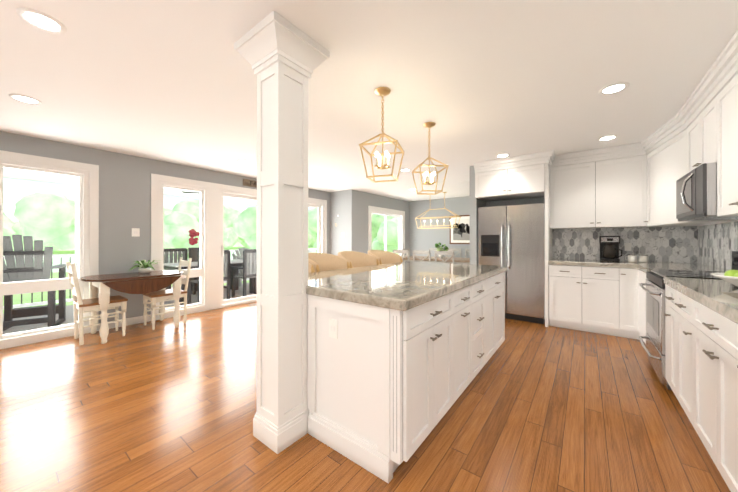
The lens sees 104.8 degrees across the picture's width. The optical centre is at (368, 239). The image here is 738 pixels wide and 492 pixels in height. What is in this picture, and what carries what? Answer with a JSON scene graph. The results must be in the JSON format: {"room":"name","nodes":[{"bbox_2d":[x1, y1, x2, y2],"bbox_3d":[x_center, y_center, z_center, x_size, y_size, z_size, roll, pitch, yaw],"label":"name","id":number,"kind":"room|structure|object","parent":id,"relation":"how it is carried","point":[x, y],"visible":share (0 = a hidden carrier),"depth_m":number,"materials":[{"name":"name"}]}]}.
{"room":"kitchen","nodes":[
{"label":"kitchen","id":0,"kind":"room"},
{"bbox_2d":[0,131,327,322],"bbox_3d":[-3.454,0.009,4.183,0.150,2.440,8.200,0,0,37],"label":"wall","id":1,"kind":"structure","parent":0,"point":[124,194],"depth_m":4.02,"materials":[{"name":"grey paint"}]},
{"bbox_2d":[0,244,223,255],"bbox_3d":[-3.405,0.194,4.184,0.050,0.230,2.488,0,0,37],"label":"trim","id":2,"kind":"structure","parent":1,"relation":"attached to","point":[222,254],"depth_m":4.42,"materials":[{"name":"white wood"}]},
{"bbox_2d":[132,215,343,237],"bbox_3d":[-2.014,-0.328,5.538,0.500,0.580,4.000,0,0,37],"label":"switch plates","id":3,"kind":"object","parent":1,"relation":"attached to","point":[136,232],"visible":1,"depth_m":4.15,"materials":[{"name":"white plastic"}]},
{"bbox_2d":[243,179,256,187],"bbox_3d":[-2.077,-1.093,5.852,0.020,0.130,1.080,0,0,37],"label":"sign","id":4,"kind":"object","parent":1,"relation":"attached to","point":[246,182],"visible":0.29,"depth_m":5.52,"materials":[{"name":"brown wood"}]},
{"bbox_2d":[328,190,347,255],"bbox_3d":[-0.719,0.015,7.153,0.540,2.440,0.160,0,0,37],"label":"wall","id":5,"kind":"structure","parent":0,"point":[338,200],"depth_m":7.12,"materials":[{"name":"grey paint"}]},
{"bbox_2d":[0,301,730,491],"bbox_3d":[-0.026,1.267,3.329,6.635,0.080,11.000,0,0,37],"label":"floor","id":6,"kind":"structure","parent":0,"point":[165,405],"depth_m":1.88,"materials":[{"name":"brown wood"}]},
{"bbox_2d":[66,262,127,344],"bbox_3d":[-3.385,0.751,3.539,0.403,0.953,0.509,0,0,37],"label":"chair","id":7,"kind":"object","parent":6,"relation":"on","point":[80,305],"visible":1,"depth_m":3.47,"materials":[{"name":"beige paint"}]},
{"bbox_2d":[81,270,183,343],"bbox_3d":[-3.136,0.851,3.832,0.728,0.755,1.060,0,0,37],"label":"table","id":8,"kind":"object","parent":6,"relation":"on","point":[100,286],"visible":0.81,"depth_m":3.63,"materials":[{"name":"brown wood"}]},
{"bbox_2d":[125,260,163,272],"bbox_3d":[-3.143,0.379,4.001,0.527,0.188,0.576,0,0,37],"label":"potted plant","id":9,"kind":"object","parent":8,"relation":"on","point":[143,265],"visible":1,"depth_m":3.95,"materials":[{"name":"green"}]},
{"bbox_2d":[142,257,191,329],"bbox_3d":[-2.931,0.753,4.134,0.403,0.953,0.509,0,0,37],"label":"chair","id":10,"kind":"object","parent":6,"relation":"on","point":[154,298],"visible":0.88,"depth_m":4.06,"materials":[{"name":"beige paint"}]},
{"bbox_2d":[234,11,329,453],"bbox_3d":[-0.545,0.003,1.797,0.414,2.440,0.414,0,0,37],"label":"column","id":11,"kind":"structure","parent":6,"relation":"on","point":[283,57],"depth_m":1.72,"materials":[{"name":"white wood"}]},
{"bbox_2d":[308,258,319,271],"bbox_3d":[-0.736,0.686,2.639,0.466,1.081,0.582,0,0,37],"label":"stool","id":12,"kind":"object","parent":6,"relation":"on","point":[316,265],"depth_m":2.79,"materials":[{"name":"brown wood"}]},
{"bbox_2d":[308,253,349,272],"bbox_3d":[-0.464,0.687,2.997,0.466,1.081,0.582,0,0,37],"label":"stool","id":13,"kind":"object","parent":6,"relation":"on","point":[326,262],"visible":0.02,"depth_m":3.19,"materials":[{"name":"beige leather"}]},
{"bbox_2d":[338,251,379,267],"bbox_3d":[-0.124,0.688,3.442,0.466,1.081,0.582,0,0,37],"label":"stool","id":14,"kind":"object","parent":6,"relation":"on","point":[357,259],"visible":0.1,"depth_m":3.63,"materials":[{"name":"beige leather"}]},
{"bbox_2d":[367,250,402,263],"bbox_3d":[0.228,0.689,3.904,0.466,1.081,0.582,0,0,37],"label":"stool","id":15,"kind":"object","parent":6,"relation":"on","point":[384,257],"visible":0.1,"depth_m":4.09,"materials":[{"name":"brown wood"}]},
{"bbox_2d":[393,250,408,261],"bbox_3d":[0.896,0.745,6.946,0.450,0.980,0.510,0,0,37],"label":"dining chair","id":16,"kind":"object","parent":6,"relation":"on","point":[406,252],"visible":0.04,"depth_m":6.70,"materials":[{"name":"beige wood"}]},
{"bbox_2d":[306,269,506,482],"bbox_3d":[0.548,0.787,2.467,0.773,0.875,2.207,0,0,37],"label":"kitchen island","id":17,"kind":"object","parent":6,"relation":"on","point":[399,355],"depth_m":1.62,"materials":[{"name":"white wood"}]},
{"bbox_2d":[306,261,505,308],"bbox_3d":[0.356,0.323,2.637,1.255,0.055,2.260,0,0,37],"label":"island countertop","id":18,"kind":"structure","parent":17,"relation":"on","point":[401,285],"depth_m":2.03,"materials":[{"name":"grey stone"}]},
{"bbox_2d":[413,250,430,261],"bbox_3d":[1.326,0.744,6.618,0.450,0.980,0.510,0,0,37],"label":"dining chair","id":19,"kind":"object","parent":6,"relation":"on","point":[415,252],"visible":0.17,"depth_m":6.43,"materials":[{"name":"beige wood"}]},
{"bbox_2d":[429,248,436,256],"bbox_3d":[1.824,0.748,8.162,0.450,0.980,0.510,0,0,37],"label":"dining chair","id":20,"kind":"object","parent":6,"relation":"on","point":[432,249],"visible":0.04,"depth_m":8.38,"materials":[{"name":"beige wood"}]},
{"bbox_2d":[402,256,469,263],"bbox_3d":[1.790,0.856,7.226,1.900,0.760,0.960,0,0,37],"label":"dining table","id":21,"kind":"object","parent":6,"relation":"on","point":[457,260],"visible":0.23,"depth_m":6.94,"materials":[{"name":"wood"}]},
{"bbox_2d":[435,242,448,257],"bbox_3d":[1.851,0.275,7.181,0.326,0.398,0.316,0,0,37],"label":"plant","id":22,"kind":"object","parent":21,"relation":"on","point":[439,247],"visible":0.79,"depth_m":7.14,"materials":[{"name":"green plant"}]},
{"bbox_2d":[434,251,454,262],"bbox_3d":[1.755,0.744,6.291,0.450,0.980,0.510,0,0,37],"label":"dining chair","id":23,"kind":"object","parent":6,"relation":"on","point":[437,253],"visible":0.19,"depth_m":6.10,"materials":[{"name":"beige wood"}]},
{"bbox_2d":[446,248,461,257],"bbox_3d":[2.253,0.747,7.835,0.450,0.980,0.510,0,0,37],"label":"dining chair","id":24,"kind":"object","parent":6,"relation":"on","point":[453,249],"visible":0.06,"depth_m":7.98,"materials":[{"name":"beige wood"}]},
{"bbox_2d":[478,203,544,323],"bbox_3d":[2.285,0.354,4.529,0.930,1.750,0.604,0,0,37],"label":"fridge","id":25,"kind":"object","parent":6,"relation":"on","point":[511,238],"visible":0.85,"depth_m":4.27,"materials":[{"name":"grey metal"}]},
{"bbox_2d":[546,270,625,337],"bbox_3d":[3.012,0.790,3.967,0.797,0.875,0.620,0,0,37],"label":"base cabinet","id":26,"kind":"object","parent":6,"relation":"on","point":[594,301],"depth_m":3.71,"materials":[{"name":"white wood"}]},
{"bbox_2d":[545,258,727,273],"bbox_3d":[3.098,0.324,3.478,1.538,0.055,1.295,0,0,37],"label":"countertop","id":27,"kind":"structure","parent":26,"relation":"on","point":[555,263],"depth_m":3.55,"materials":[{"name":"grey stone"}]},
{"bbox_2d":[599,236,621,261],"bbox_3d":[3.308,0.124,3.889,0.233,0.345,0.222,0,0,37],"label":"coffee maker","id":28,"kind":"object","parent":27,"relation":"on","point":[609,248],"visible":1,"depth_m":3.83,"materials":[{"name":"black plastic"}]},
{"bbox_2d":[625,254,647,261],"bbox_3d":[3.507,0.248,3.728,0.231,0.097,0.092,0,0,27],"label":"mugs","id":29,"kind":"object","parent":27,"relation":"on","point":[641,258],"visible":1,"depth_m":3.70,"materials":[{"name":"white ceramic"}]},
{"bbox_2d":[626,274,633,338],"bbox_3d":[3.337,0.790,3.718,0.250,0.875,0.620,0,0,37],"label":"base cabinet","id":30,"kind":"object","parent":6,"relation":"on","point":[629,277],"depth_m":3.46,"materials":[{"name":"white wood"}]},
{"bbox_2d":[634,274,687,365],"bbox_3d":[3.266,0.788,2.971,0.657,0.875,0.695,0,0,37],"label":"base cabinet","id":31,"kind":"object","parent":6,"relation":"on","point":[639,294],"depth_m":3.28,"materials":[{"name":"white wood"}]},
{"bbox_2d":[666,282,669,385],"bbox_3d":[2.435,0.786,1.852,0.624,0.875,0.287,0,0,37],"label":"base cabinet","id":32,"kind":"object","parent":6,"relation":"on","point":[667,283],"depth_m":2.18,"materials":[{"name":"white wood"}]},
{"bbox_2d":[670,286,685,412],"bbox_3d":[2.270,0.785,1.636,0.624,0.875,0.484,0,0,37],"label":"base cabinet","id":33,"kind":"object","parent":6,"relation":"on","point":[677,299],"depth_m":1.94,"materials":[{"name":"white wood"}]},
{"bbox_2d":[639,251,737,389],"bbox_3d":[2.797,0.665,2.410,0.698,1.120,0.752,0,0,37],"label":"range","id":34,"kind":"object","parent":6,"relation":"on","point":[654,337],"visible":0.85,"depth_m":2.45,"materials":[{"name":"grey metal"}]},
{"bbox_2d":[686,294,733,491],"bbox_3d":[1.951,0.784,1.217,0.624,0.875,0.798,0,0,37],"label":"base cabinet","id":35,"kind":"object","parent":6,"relation":"on","point":[709,332],"depth_m":1.42,"materials":[{"name":"white wood"}]},
{"bbox_2d":[663,276,737,321],"bbox_3d":[1.058,0.316,0.051,0.630,0.055,5.097,0,0,37],"label":"countertop","id":36,"kind":"structure","parent":35,"relation":"on","point":[720,294],"depth_m":1.63,"materials":[{"name":"grey stone"}]},
{"bbox_2d":[710,270,737,286],"bbox_3d":[2.257,0.216,1.654,0.350,0.152,0.350,0,0,37],"label":"fruit bowl","id":37,"kind":"object","parent":36,"relation":"on","point":[730,276],"visible":1,"depth_m":1.70,"materials":[{"name":"white ceramic"}]},
{"bbox_2d":[734,322,737,491],"bbox_3d":[1.528,0.783,0.662,0.624,0.875,0.714,0,0,37],"label":"base cabinet","id":38,"kind":"object","parent":6,"relation":"on","point":[735,323],"depth_m":1.22,"materials":[{"name":"white wood"}]},
{"bbox_2d":[0,0,737,201],"bbox_3d":[-0.026,-1.253,3.334,6.635,0.080,11.000,0,0,37],"label":"ceiling","id":39,"kind":"structure","parent":0,"point":[175,81],"depth_m":2.13,"materials":[{"name":"white paint"}]},
{"bbox_2d":[9,94,42,104],"bbox_3d":[-2.961,-1.211,2.455,0.199,0.008,0.182,0,0,37],"label":"recessed light","id":40,"kind":"object","parent":39,"relation":"in","point":[22,98],"depth_m":2.46,"materials":[{"name":"white"}]},
{"bbox_2d":[15,7,66,33],"bbox_3d":[-1.815,-1.213,1.577,0.195,0.008,0.186,0,0,37],"label":"recessed light","id":41,"kind":"object","parent":39,"relation":"in","point":[41,21],"depth_m":1.57,"materials":[{"name":"white"}]},
{"bbox_2d":[359,87,403,182],"bbox_3d":[0.112,-0.851,2.323,0.303,0.724,0.303,0,0,17],"label":"pendant light","id":42,"kind":"object","parent":39,"relation":"hanging from","point":[382,92],"visible":1,"depth_m":2.30,"materials":[{"name":"gold metal"}]},
{"bbox_2d":[412,122,448,194],"bbox_3d":[0.635,-0.850,2.993,0.303,0.724,0.303,0,0,-6],"label":"pendant light","id":43,"kind":"object","parent":39,"relation":"hanging from","point":[428,125],"visible":1,"depth_m":2.97,"materials":[{"name":"gold metal"}]},
{"bbox_2d":[415,192,460,228],"bbox_3d":[1.770,-0.744,7.370,1.136,0.916,0.296,0,0,37],"label":"chandelier","id":44,"kind":"object","parent":39,"relation":"hanging from","point":[437,220],"visible":0.96,"depth_m":7.29,"materials":[{"name":"gold metal"}]},
{"bbox_2d":[597,135,617,140],"bbox_3d":[2.837,-1.209,3.379,0.183,0.008,0.202,0,0,37],"label":"recessed light","id":45,"kind":"object","parent":39,"relation":"in","point":[609,137],"depth_m":3.39,"materials":[{"name":"white"}]},
{"bbox_2d":[598,82,628,94],"bbox_3d":[1.960,-1.211,2.279,0.183,0.008,0.194,0,0,37],"label":"recessed light","id":46,"kind":"object","parent":39,"relation":"in","point":[616,87],"depth_m":2.28,"materials":[{"name":"white glass"}]},
{"bbox_2d":[348,189,407,256],"bbox_3d":[0.363,0.017,7.989,0.150,2.440,2.780,0,0,37],"label":"wall","id":47,"kind":"structure","parent":0,"point":[358,201],"depth_m":7.17,"materials":[{"name":"grey paint"}]},
{"bbox_2d":[3,170,399,333],"bbox_3d":[-1.602,0.168,6.007,0.735,2.030,7.593,0,0,37],"label":"window","id":48,"kind":"structure","parent":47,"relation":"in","point":[164,244],"depth_m":3.65,"materials":[{"name":"clear glass"}]},
{"bbox_2d":[0,150,404,348],"bbox_3d":[-1.088,0.119,4.141,3.925,2.220,10.700,0,0,37],"label":"window frames","id":49,"kind":"structure","parent":47,"relation":"attached to","point":[209,272],"depth_m":4.30,"materials":[{"name":"white wood"}]},
{"bbox_2d":[408,196,467,257],"bbox_3d":[2.422,0.018,8.274,3.080,2.440,0.170,0,0,37],"label":"wall","id":50,"kind":"structure","parent":0,"point":[418,239],"depth_m":8.56,"materials":[{"name":"grey paint"}]},
{"bbox_2d":[450,215,469,243],"bbox_3d":[2.776,-0.273,7.897,1.100,0.820,0.038,0,0,37],"label":"picture frame","id":51,"kind":"object","parent":50,"relation":"attached to","point":[460,234],"visible":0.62,"depth_m":8.02,"materials":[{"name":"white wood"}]},
{"bbox_2d":[468,166,487,264],"bbox_3d":[2.737,0.013,6.010,0.115,2.440,3.390,0,0,37],"label":"wall","id":52,"kind":"structure","parent":0,"point":[473,203],"depth_m":4.67,"materials":[{"name":"grey paint"}]},
{"bbox_2d":[488,197,552,258],"bbox_3d":[3.144,0.009,4.354,2.520,2.440,0.150,0,0,37],"label":"wall","id":53,"kind":"structure","parent":0,"point":[541,199],"depth_m":4.76,"materials":[{"name":"grey paint"}]},
{"bbox_2d":[475,158,549,201],"bbox_3d":[2.267,-0.888,4.512,0.954,0.434,0.620,0,0,37],"label":"upper cabinet","id":54,"kind":"object","parent":53,"relation":"attached to","point":[517,180],"depth_m":4.24,"materials":[{"name":"white wood"}]},
{"bbox_2d":[550,150,645,229],"bbox_3d":[3.176,-0.634,3.988,1.047,0.944,0.392,0,0,37],"label":"upper cabinet","id":55,"kind":"object","parent":53,"relation":"attached to","point":[603,191],"depth_m":3.86,"materials":[{"name":"white wood"}]},
{"bbox_2d":[642,122,729,229],"bbox_3d":[3.479,-0.636,3.165,0.550,0.944,1.335,0,0,37],"label":"upper cabinet","id":56,"kind":"object","parent":53,"relation":"attached to","point":[665,196],"depth_m":3.18,"materials":[{"name":"white wood"}]},
{"bbox_2d":[686,90,713,161],"bbox_3d":[2.952,-0.843,2.309,0.350,0.534,0.780,0,0,37],"label":"upper cabinet","id":57,"kind":"object","parent":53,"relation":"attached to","point":[700,124],"depth_m":2.37,"materials":[{"name":"white wood"}]},
{"bbox_2d":[690,150,713,217],"bbox_3d":[2.738,-0.405,2.090,0.426,0.458,0.167,0,0,37],"label":"upper cabinet","id":58,"kind":"object","parent":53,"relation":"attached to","point":[702,165],"depth_m":2.19,"materials":[{"name":"white wood"}]},
{"bbox_2d":[674,162,737,221],"bbox_3d":[2.972,-0.405,2.397,0.426,0.458,0.605,0,0,37],"label":"upper cabinet","id":59,"kind":"object","parent":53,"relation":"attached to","point":[681,176],"depth_m":2.62,"materials":[{"name":"white wood"}]},
{"bbox_2d":[676,162,737,220],"bbox_3d":[2.895,-0.374,2.351,0.495,0.397,0.772,0,0,37],"label":"microwave","id":60,"kind":"object","parent":59,"relation":"in","point":[697,190],"depth_m":2.27,"materials":[{"name":"silver metal"}]},
{"bbox_2d":[714,62,737,217],"bbox_3d":[2.473,-0.639,1.680,0.350,0.944,0.914,0,0,37],"label":"upper cabinet","id":61,"kind":"object","parent":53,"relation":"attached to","point":[726,92],"depth_m":1.98,"materials":[{"name":"white wood"}]},
{"label":"outside","id":62,"kind":"structure","parent":0,"visible":0},
{"bbox_2d":[3,283,255,334],"bbox_3d":[-4.741,1.307,4.595,2.400,0.125,10.800,0,0,37],"label":"floor","id":63,"kind":"structure","parent":62,"point":[69,311],"depth_m":4.58,"materials":[{"name":"white wood"}]},
{"bbox_2d":[3,235,66,330],"bbox_3d":[-4.742,0.592,3.969,0.704,1.303,0.827,0,0,-35],"label":"chair","id":64,"kind":"object","parent":63,"relation":"on","point":[30,272],"depth_m":3.81,"materials":[{"name":"grey"}]},
{"bbox_2d":[3,168,317,308],"bbox_3d":[-4.860,-0.073,4.689,2.700,2.635,10.800,0,0,37],"label":"porch railing","id":65,"kind":"object","parent":63,"relation":"on","point":[24,175],"depth_m":5.27,"materials":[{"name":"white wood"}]},
{"bbox_2d":[164,248,195,294],"bbox_3d":[-4.295,0.729,6.369,0.540,1.040,0.620,0,0,37],"label":"patio chair","id":66,"kind":"object","parent":63,"relation":"on","point":[183,253],"depth_m":6.50,"materials":[{"name":"grey"}]},
{"bbox_2d":[188,229,199,290],"bbox_3d":[-4.221,0.497,6.838,0.230,1.506,0.229,0,0,37],"label":"planter","id":67,"kind":"object","parent":63,"relation":"on","point":[192,252],"depth_m":6.77,"materials":[{"name":"grey"}]},
{"bbox_2d":[187,250,231,304],"bbox_3d":[-3.090,0.727,5.476,0.540,1.040,0.620,0,0,37],"label":"patio chair","id":68,"kind":"object","parent":63,"relation":"on","point":[226,267],"depth_m":5.47,"materials":[{"name":"grey"}]},
{"bbox_2d":[164,259,256,304],"bbox_3d":[-3.448,0.876,6.251,0.890,0.745,1.700,0,0,37],"label":"patio table","id":69,"kind":"object","parent":63,"relation":"on","point":[194,265],"depth_m":6.17,"materials":[{"name":"grey"}]},
{"bbox_2d":[199,249,231,288],"bbox_3d":[-3.786,0.730,7.037,0.540,1.040,0.620,0,0,37],"label":"patio chair","id":70,"kind":"object","parent":63,"relation":"on","point":[230,280],"depth_m":7.10,"materials":[{"name":"grey"}]},
{"bbox_2d":[230,249,256,297],"bbox_3d":[-2.575,0.728,6.152,0.540,1.040,0.620,0,0,37],"label":"patio chair","id":71,"kind":"object","parent":63,"relation":"on","point":[250,271],"depth_m":5.90,"materials":[{"name":"grey"}]},
{"bbox_2d":[232,247,256,286],"bbox_3d":[-3.064,0.730,7.591,0.800,1.043,0.830,0,0,17],"label":"chair","id":72,"kind":"object","parent":63,"relation":"on","point":[240,255],"depth_m":7.30,"materials":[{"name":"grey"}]},
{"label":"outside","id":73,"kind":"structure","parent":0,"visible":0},
{"bbox_2d":[3,247,316,313],"bbox_3d":[-51.840,1.865,51.926,134.600,0.060,200.000,0,0,37],"label":"lawn","id":74,"kind":"structure","parent":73,"point":[38,294],"depth_m":10.14,"materials":[{"name":"green plant"}]},
{"bbox_2d":[3,186,397,258],"bbox_3d":[-14.696,-3.966,23.634,92.000,14.112,240.000,0,0,37],"label":"trees","id":75,"kind":"object","parent":74,"relation":"on","point":[63,195],"depth_m":27.19,"materials":[{"name":"green plant"}]}
]}

